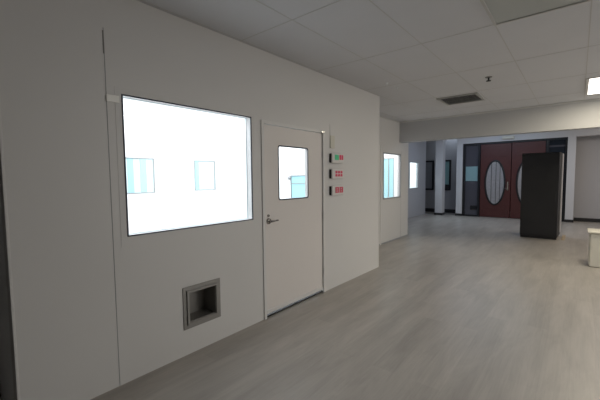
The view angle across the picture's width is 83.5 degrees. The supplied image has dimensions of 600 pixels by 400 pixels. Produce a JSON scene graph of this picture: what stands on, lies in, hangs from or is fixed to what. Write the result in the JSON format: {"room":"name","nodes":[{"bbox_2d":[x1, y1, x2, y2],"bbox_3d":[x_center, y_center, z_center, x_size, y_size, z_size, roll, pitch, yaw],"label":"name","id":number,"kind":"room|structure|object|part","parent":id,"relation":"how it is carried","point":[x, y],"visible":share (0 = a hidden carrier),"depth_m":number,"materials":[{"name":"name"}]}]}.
{"room":"laboratory corridor","nodes":[
{"label":"laboratory corridor","id":0,"kind":"room"},
{"bbox_2d":[0,197,13,399],"bbox_3d":[-2.908,-0.064,2.989,2.910,2.898,0.080,2,5,39],"label":"wall","id":1,"kind":"structure","parent":0,"point":[6,373],"depth_m":2.17,"materials":[{"name":"white"}]},
{"bbox_2d":[123,98,246,233],"bbox_3d":[-2.469,-0.248,5.720,0.100,2.898,4.700,2,5,39],"label":"wall","id":2,"kind":"structure","parent":0,"point":[175,137],"depth_m":6.06,"materials":[{"name":"white paint"}]},
{"bbox_2d":[126,157,155,193],"bbox_3d":[-2.655,-0.393,5.428,0.036,0.582,0.622,2,5,39],"label":"window","id":3,"kind":"structure","parent":2,"relation":"in","point":[140,172],"depth_m":5.48,"materials":[{"name":"grey"}]},
{"bbox_3d":[-2.701,-0.388,5.363,0.009,0.546,0.090,2,5,40],"label":"blind panel","id":4,"kind":"part","parent":3,"relation":"part of","materials":[{"name":"teal glass"}]},
{"bbox_3d":[-2.571,-0.400,5.520,0.009,0.546,0.100,2,5,40],"label":"blind panel","id":5,"kind":"part","parent":3,"relation":"part of","materials":[{"name":"teal glass"}]},
{"bbox_2d":[194,160,215,190],"bbox_3d":[-1.823,-0.470,6.431,0.036,0.567,0.472,2,5,39],"label":"window","id":6,"kind":"structure","parent":2,"relation":"in","point":[204,171],"depth_m":6.43,"materials":[{"name":"grey glass"}]},
{"bbox_3d":[-1.927,-0.460,6.297,0.009,0.531,0.080,2,5,40],"label":"blind panel","id":7,"kind":"part","parent":6,"relation":"part of","materials":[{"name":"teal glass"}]},
{"bbox_3d":[-1.827,-0.470,6.434,0.008,0.555,0.460,2,5,40],"label":"pane","id":8,"kind":"part","parent":6,"relation":"part of","materials":[{"name":"clear glass"}]},
{"bbox_2d":[0,0,378,399],"bbox_3d":[-0.233,-0.150,3.876,0.080,2.898,4.860,2,5,39],"label":"wall","id":9,"kind":"structure","parent":0,"point":[53,91],"depth_m":2.45,"materials":[{"name":"white paint"}]},
{"bbox_2d":[0,106,19,399],"bbox_3d":[-1.743,-0.010,1.987,0.004,2.896,0.014,2,5,39],"label":"trim","id":10,"kind":"structure","parent":9,"relation":"attached to","point":[1,135],"depth_m":2.01,"materials":[{"name":"white metal"}]},
{"bbox_2d":[102,30,104,53],"bbox_3d":[-1.385,-1.113,2.365,0.002,0.160,0.010,2,5,39],"label":"trim","id":11,"kind":"structure","parent":9,"relation":"attached to","point":[102,30],"depth_m":2.36,"materials":[{"name":"silver metal"}]},
{"bbox_2d":[103,30,119,381],"bbox_3d":[-1.370,0.095,2.447,0.002,2.620,0.004,2,5,39],"label":"trim","id":12,"kind":"structure","parent":9,"relation":"attached to","point":[103,30],"depth_m":2.45,"materials":[{"name":"grey metal"}]},
{"bbox_2d":[106,94,118,102],"bbox_3d":[-1.348,-0.731,2.420,0.006,0.050,0.088,2,5,39],"label":"cover plate","id":13,"kind":"object","parent":9,"relation":"attached to","point":[111,98],"visible":1,"depth_m":2.42,"materials":[{"name":"white plastic"}]},
{"bbox_2d":[114,86,255,247],"bbox_3d":[-0.931,-0.273,3.018,0.085,1.180,1.365,2,5,39],"label":"window","id":14,"kind":"structure","parent":9,"relation":"in","point":[140,238],"depth_m":2.83,"materials":[{"name":"grey"}]},
{"bbox_2d":[182,278,220,330],"bbox_3d":[-0.952,0.938,3.121,0.195,0.376,0.390,2,5,39],"label":"recessed wall box","id":15,"kind":"object","parent":9,"relation":"in","point":[201,301],"visible":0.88,"depth_m":3.17,"materials":[{"name":"metal"}]},
{"bbox_2d":[261,120,325,319],"bbox_3d":[-0.049,0.204,4.074,0.132,2.180,1.150,2,5,39],"label":"door","id":16,"kind":"structure","parent":9,"relation":"in","point":[293,228],"depth_m":4.02,"materials":[{"name":"white metal"}]},
{"bbox_3d":[-0.071,-0.322,4.012,0.005,0.626,0.551,2,5,40],"label":"lite frame","id":17,"kind":"part","parent":16,"relation":"part of","materials":[{"name":"grey"}]},
{"bbox_2d":[330,124,334,147],"bbox_3d":[0.439,-0.866,4.579,0.014,0.320,0.100,2,5,39],"label":"cable cover","id":18,"kind":"object","parent":9,"relation":"attached to","point":[332,137],"visible":1,"depth_m":4.58,"materials":[{"name":"beige plastic"}]},
{"bbox_2d":[329,169,342,178],"bbox_3d":[0.509,-0.361,4.659,0.054,0.130,0.287,2,5,39],"label":"display box","id":19,"kind":"object","parent":9,"relation":"attached to","point":[333,173],"visible":1,"depth_m":4.61,"materials":[{"name":"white plastic"}]},
{"bbox_2d":[329,153,342,162],"bbox_3d":[0.507,-0.575,4.644,0.054,0.130,0.287,2,5,39],"label":"display box","id":20,"kind":"object","parent":9,"relation":"attached to","point":[333,157],"visible":1,"depth_m":4.58,"materials":[{"name":"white plastic"}]},
{"bbox_2d":[329,186,342,195],"bbox_3d":[0.512,-0.133,4.673,0.055,0.130,0.287,2,5,39],"label":"display box","id":21,"kind":"object","parent":9,"relation":"attached to","point":[333,190],"visible":1,"depth_m":4.61,"materials":[{"name":"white plastic"}]},
{"bbox_2d":[378,96,379,266],"bbox_3d":[1.342,-0.286,5.711,0.004,2.896,0.016,2,5,39],"label":"trim","id":22,"kind":"structure","parent":9,"relation":"attached to","point":[379,96],"depth_m":5.75,"materials":[{"name":"white metal"}]},
{"bbox_2d":[279,147,304,198],"bbox_3d":[0.136,-0.337,6.664,2.910,2.898,0.080,2,5,39],"label":"wall","id":23,"kind":"structure","parent":0,"point":[291,160],"depth_m":6.90,"materials":[{"name":"white paint"}]},
{"bbox_2d":[287,175,304,197],"bbox_3d":[-0.053,-0.263,6.768,0.481,0.472,0.070,2,5,39],"label":"window","id":24,"kind":"structure","parent":23,"relation":"in","point":[297,181],"depth_m":6.79,"materials":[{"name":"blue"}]},
{"bbox_3d":[-0.017,-0.263,6.765,0.410,0.460,0.008,2,5,40],"label":"pane","id":25,"kind":"part","parent":24,"relation":"part of","materials":[{"name":"teal glass"}]},
{"bbox_2d":[0,211,599,399],"bbox_3d":[3.332,1.156,6.300,13.200,0.100,20.200,2,5,39],"label":"floor","id":26,"kind":"structure","parent":0,"point":[454,307],"depth_m":3.29,"materials":[{"name":"grey wood"}]},
{"bbox_2d":[434,140,445,214],"bbox_3d":[5.671,-1.123,13.590,0.304,3.445,0.374,2,5,39],"label":"column","id":27,"kind":"structure","parent":26,"relation":"on","point":[440,144],"depth_m":13.48,"materials":[{"name":"grey paint"}]},
{"bbox_2d":[455,144,462,215],"bbox_3d":[6.333,-0.787,13.282,0.239,2.800,0.344,2,5,39],"label":"column","id":28,"kind":"structure","parent":26,"relation":"on","point":[459,167],"depth_m":13.15,"materials":[{"name":"grey paint"}]},
{"bbox_2d":[520,152,563,239],"bbox_3d":[6.100,-0.119,8.483,0.772,2.100,0.812,3,5,42],"label":"tall cabinet","id":29,"kind":"object","parent":26,"relation":"on","point":[542,173],"visible":1,"depth_m":8.20,"materials":[{"name":"black metal"}]},
{"bbox_2d":[564,136,576,221],"bbox_3d":[8.954,-0.672,11.119,0.239,2.800,0.344,2,5,39],"label":"column","id":30,"kind":"structure","parent":26,"relation":"on","point":[571,153],"depth_m":10.99,"materials":[{"name":"grey paint"}]},
{"bbox_2d":[587,228,599,267],"bbox_3d":[5.198,0.826,5.640,0.585,0.606,0.480,2,5,39],"label":"bench","id":31,"kind":"object","parent":26,"relation":"on","point":[594,234],"visible":1,"depth_m":5.62,"materials":[{"name":"beige plastic"}]},
{"bbox_3d":[5.195,0.536,5.621,0.585,0.026,0.480,2,5,40],"label":"lid","id":32,"kind":"part","parent":31,"relation":"part of","materials":[{"name":"beige plastic"}]},
{"bbox_2d":[137,0,599,121],"bbox_3d":[0.451,-1.572,2.664,13.200,0.080,11.250,2,5,39],"label":"ceiling","id":33,"kind":"structure","parent":0,"point":[358,26],"depth_m":3.44,"materials":[{"name":"tile"}]},
{"bbox_2d":[141,0,599,120],"bbox_3d":[2.240,-1.458,1.223,8.400,0.006,11.100,2,5,39],"label":"grid","id":34,"kind":"object","parent":33,"relation":"attached to","point":[141,0],"visible":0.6,"depth_m":3.58,"materials":[{"name":"grey metal"}]},
{"bbox_2d":[436,92,485,104],"bbox_3d":[2.813,-1.752,5.864,0.640,0.029,0.640,2,5,39],"label":"ceiling vent","id":35,"kind":"object","parent":33,"relation":"in","point":[470,97],"visible":1,"depth_m":5.83,"materials":[{"name":"grey metal"}]},
{"bbox_2d":[480,0,591,25],"bbox_3d":[1.596,-1.516,2.318,0.660,0.012,1.250,2,5,39],"label":"ceiling panel","id":36,"kind":"object","parent":33,"relation":"in","point":[499,12],"visible":1,"depth_m":2.70,"materials":[{"name":"grey"}]},
{"bbox_2d":[585,76,599,94],"bbox_3d":[4.657,-1.722,4.976,0.645,0.012,1.260,2,5,39],"label":"recessed light","id":37,"kind":"object","parent":33,"relation":"in","point":[593,83],"visible":1,"depth_m":5.09,"materials":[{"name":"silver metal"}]},
{"bbox_2d":[384,154,397,196],"bbox_3d":[1.645,-0.555,9.755,2.890,2.898,0.080,2,5,39],"label":"wall","id":38,"kind":"structure","parent":0,"point":[395,157],"depth_m":8.96,"materials":[{"name":"white paint"}]},
{"bbox_2d":[384,158,393,197],"bbox_3d":[2.394,-0.571,9.097,0.332,1.112,0.036,2,5,39],"label":"window","id":39,"kind":"structure","parent":38,"relation":"in","point":[388,162],"depth_m":9.08,"materials":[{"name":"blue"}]},
{"bbox_2d":[379,118,408,243],"bbox_3d":[1.752,-0.413,7.564,0.070,2.898,3.330,2,5,39],"label":"wall","id":40,"kind":"structure","parent":0,"point":[394,211],"depth_m":8.15,"materials":[{"name":"white paint"}]},
{"bbox_2d":[380,146,381,244],"bbox_3d":[1.828,-0.092,7.609,0.012,2.250,0.050,2,5,39],"label":"door frame","id":41,"kind":"structure","parent":40,"relation":"attached to","point":[380,146],"depth_m":7.58,"materials":[{"name":"white metal"}]},
{"bbox_2d":[383,152,400,199],"bbox_3d":[2.200,-0.577,8.062,0.038,1.080,0.975,2,5,39],"label":"window","id":42,"kind":"structure","parent":40,"relation":"in","point":[399,196],"depth_m":8.36,"materials":[{"name":"grey"}]},
{"bbox_2d":[379,234,407,244],"bbox_3d":[1.797,1.019,7.633,0.008,0.030,3.330,2,5,39],"label":"baseboard","id":43,"kind":"structure","parent":40,"relation":"attached to","point":[407,234],"depth_m":8.24,"materials":[{"name":"grey"}]},
{"bbox_2d":[410,163,415,187],"bbox_3d":[4.293,-1.184,14.708,2.230,3.450,0.080,2,5,39],"label":"wall","id":44,"kind":"structure","parent":0,"point":[412,165],"depth_m":14.25,"materials":[{"name":"white paint"}]},
{"bbox_2d":[408,141,425,217],"bbox_3d":[3.444,-0.990,11.881,0.070,3.450,5.530,2,5,39],"label":"wall","id":45,"kind":"structure","parent":0,"point":[416,150],"depth_m":13.36,"materials":[{"name":"grey paint"}]},
{"bbox_2d":[409,162,418,188],"bbox_3d":[4.397,-0.953,13.000,0.038,1.030,0.900,2,5,39],"label":"window","id":46,"kind":"structure","parent":45,"relation":"in","point":[410,162],"depth_m":13.14,"materials":[{"name":"grey"}]},
{"bbox_2d":[425,139,456,209],"bbox_3d":[5.753,-1.209,14.849,3.100,3.450,0.100,2,5,39],"label":"wall","id":47,"kind":"structure","parent":0,"point":[451,145],"depth_m":14.34,"materials":[{"name":"grey paint"}]},
{"bbox_2d":[425,160,433,189],"bbox_3d":[5.684,-1.086,14.818,0.440,1.290,0.050,2,5,39],"label":"window","id":48,"kind":"structure","parent":47,"relation":"in","point":[429,164],"depth_m":14.78,"materials":[{"name":"black metal"}]},
{"bbox_3d":[5.687,-1.086,14.822,0.320,1.170,0.010,2,5,40],"label":"pane","id":49,"kind":"part","parent":48,"relation":"part of","materials":[{"name":"grey"}]},
{"bbox_2d":[425,208,455,212],"bbox_3d":[5.656,0.438,14.967,2.910,0.150,0.030,2,5,39],"label":"baseboard","id":50,"kind":"structure","parent":47,"relation":"attached to","point":[426,209],"depth_m":14.46,"materials":[{"name":"black rubber"}]},
{"bbox_2d":[445,160,450,189],"bbox_3d":[6.206,-1.062,14.368,0.460,1.290,0.080,2,5,39],"label":"window","id":51,"kind":"structure","parent":47,"relation":"in","point":[447,162],"depth_m":14.29,"materials":[{"name":"glass"}]},
{"bbox_3d":[6.219,-1.063,14.383,0.340,1.170,0.010,2,5,40],"label":"pane","id":52,"kind":"part","parent":51,"relation":"part of","materials":[{"name":"teal glass"}]},
{"bbox_2d":[399,100,599,142],"bbox_3d":[5.771,-1.810,5.673,8.440,1.050,0.200,2,5,39],"label":"ceiling beam","id":53,"kind":"structure","parent":0,"point":[580,115],"depth_m":6.84,"materials":[{"name":"grey paint"}]},
{"bbox_2d":[400,98,599,122],"bbox_3d":[5.700,-1.763,5.589,8.440,0.028,0.025,2,5,39],"label":"trim","id":54,"kind":"structure","parent":53,"relation":"attached to","point":[597,98],"depth_m":6.81,"materials":[{"name":"silver metal"}]},
{"bbox_2d":[457,128,599,143],"bbox_3d":[9.624,-2.364,10.517,8.700,0.640,0.400,2,5,39],"label":"beam","id":55,"kind":"structure","parent":0,"point":[595,131],"depth_m":11.51,"materials":[{"name":"grey paint"}]},
{"bbox_2d":[502,135,513,138],"bbox_3d":[7.439,-2.238,12.011,0.360,0.100,0.100,2,5,39],"label":"box","id":56,"kind":"object","parent":55,"relation":"attached to","point":[503,137],"visible":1,"depth_m":11.96,"materials":[{"name":"beige plastic"}]},
{"bbox_2d":[462,137,567,221],"bbox_3d":[7.611,-0.722,12.162,3.185,2.810,0.161,2,5,39],"label":"door","id":57,"kind":"structure","parent":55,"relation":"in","point":[488,174],"depth_m":12.39,"materials":[{"name":"brown wood"}]},
{"bbox_3d":[7.241,0.425,12.536,0.745,0.260,0.008,2,5,40],"label":"raised panel","id":58,"kind":"part","parent":57,"relation":"part of","materials":[{"name":"red paint"}]},
{"bbox_3d":[7.229,-0.642,12.466,0.600,1.590,0.010,2,5,40],"label":"oval glass","id":59,"kind":"part","parent":57,"relation":"part of","materials":[{"name":"grey glass"}]},
{"bbox_3d":[7.224,-0.642,12.460,0.690,1.680,0.025,2,5,40],"label":"oval frame","id":60,"kind":"part","parent":57,"relation":"part of","materials":[{"name":"black metal"}]},
{"bbox_3d":[7.218,-1.770,12.393,0.745,0.340,0.008,2,5,40],"label":"raised panel","id":61,"kind":"part","parent":57,"relation":"part of","materials":[{"name":"red paint"}]},
{"bbox_3d":[7.999,-0.608,11.821,0.690,1.680,0.025,2,5,40],"label":"oval frame","id":62,"kind":"part","parent":57,"relation":"part of","materials":[{"name":"black metal"}]},
{"bbox_3d":[8.004,-0.608,11.826,0.600,1.590,0.010,2,5,40],"label":"oval glass","id":63,"kind":"part","parent":57,"relation":"part of","materials":[{"name":"grey glass"}]},
{"bbox_3d":[7.993,-1.736,11.753,0.745,0.340,0.008,2,5,40],"label":"raised panel","id":64,"kind":"part","parent":57,"relation":"part of","materials":[{"name":"red paint"}]},
{"bbox_2d":[573,136,599,218],"bbox_3d":[11.217,-0.928,9.694,5.100,3.450,0.100,2,5,39],"label":"wall","id":65,"kind":"structure","parent":0,"point":[587,165],"depth_m":11.08,"materials":[{"name":"grey paint"}]},
{"bbox_2d":[574,218,599,222],"bbox_3d":[11.206,0.737,9.745,5.070,0.120,0.025,2,5,39],"label":"baseboard","id":66,"kind":"structure","parent":65,"relation":"attached to","point":[575,219],"depth_m":11.12,"materials":[{"name":"black rubber"}]}
]}

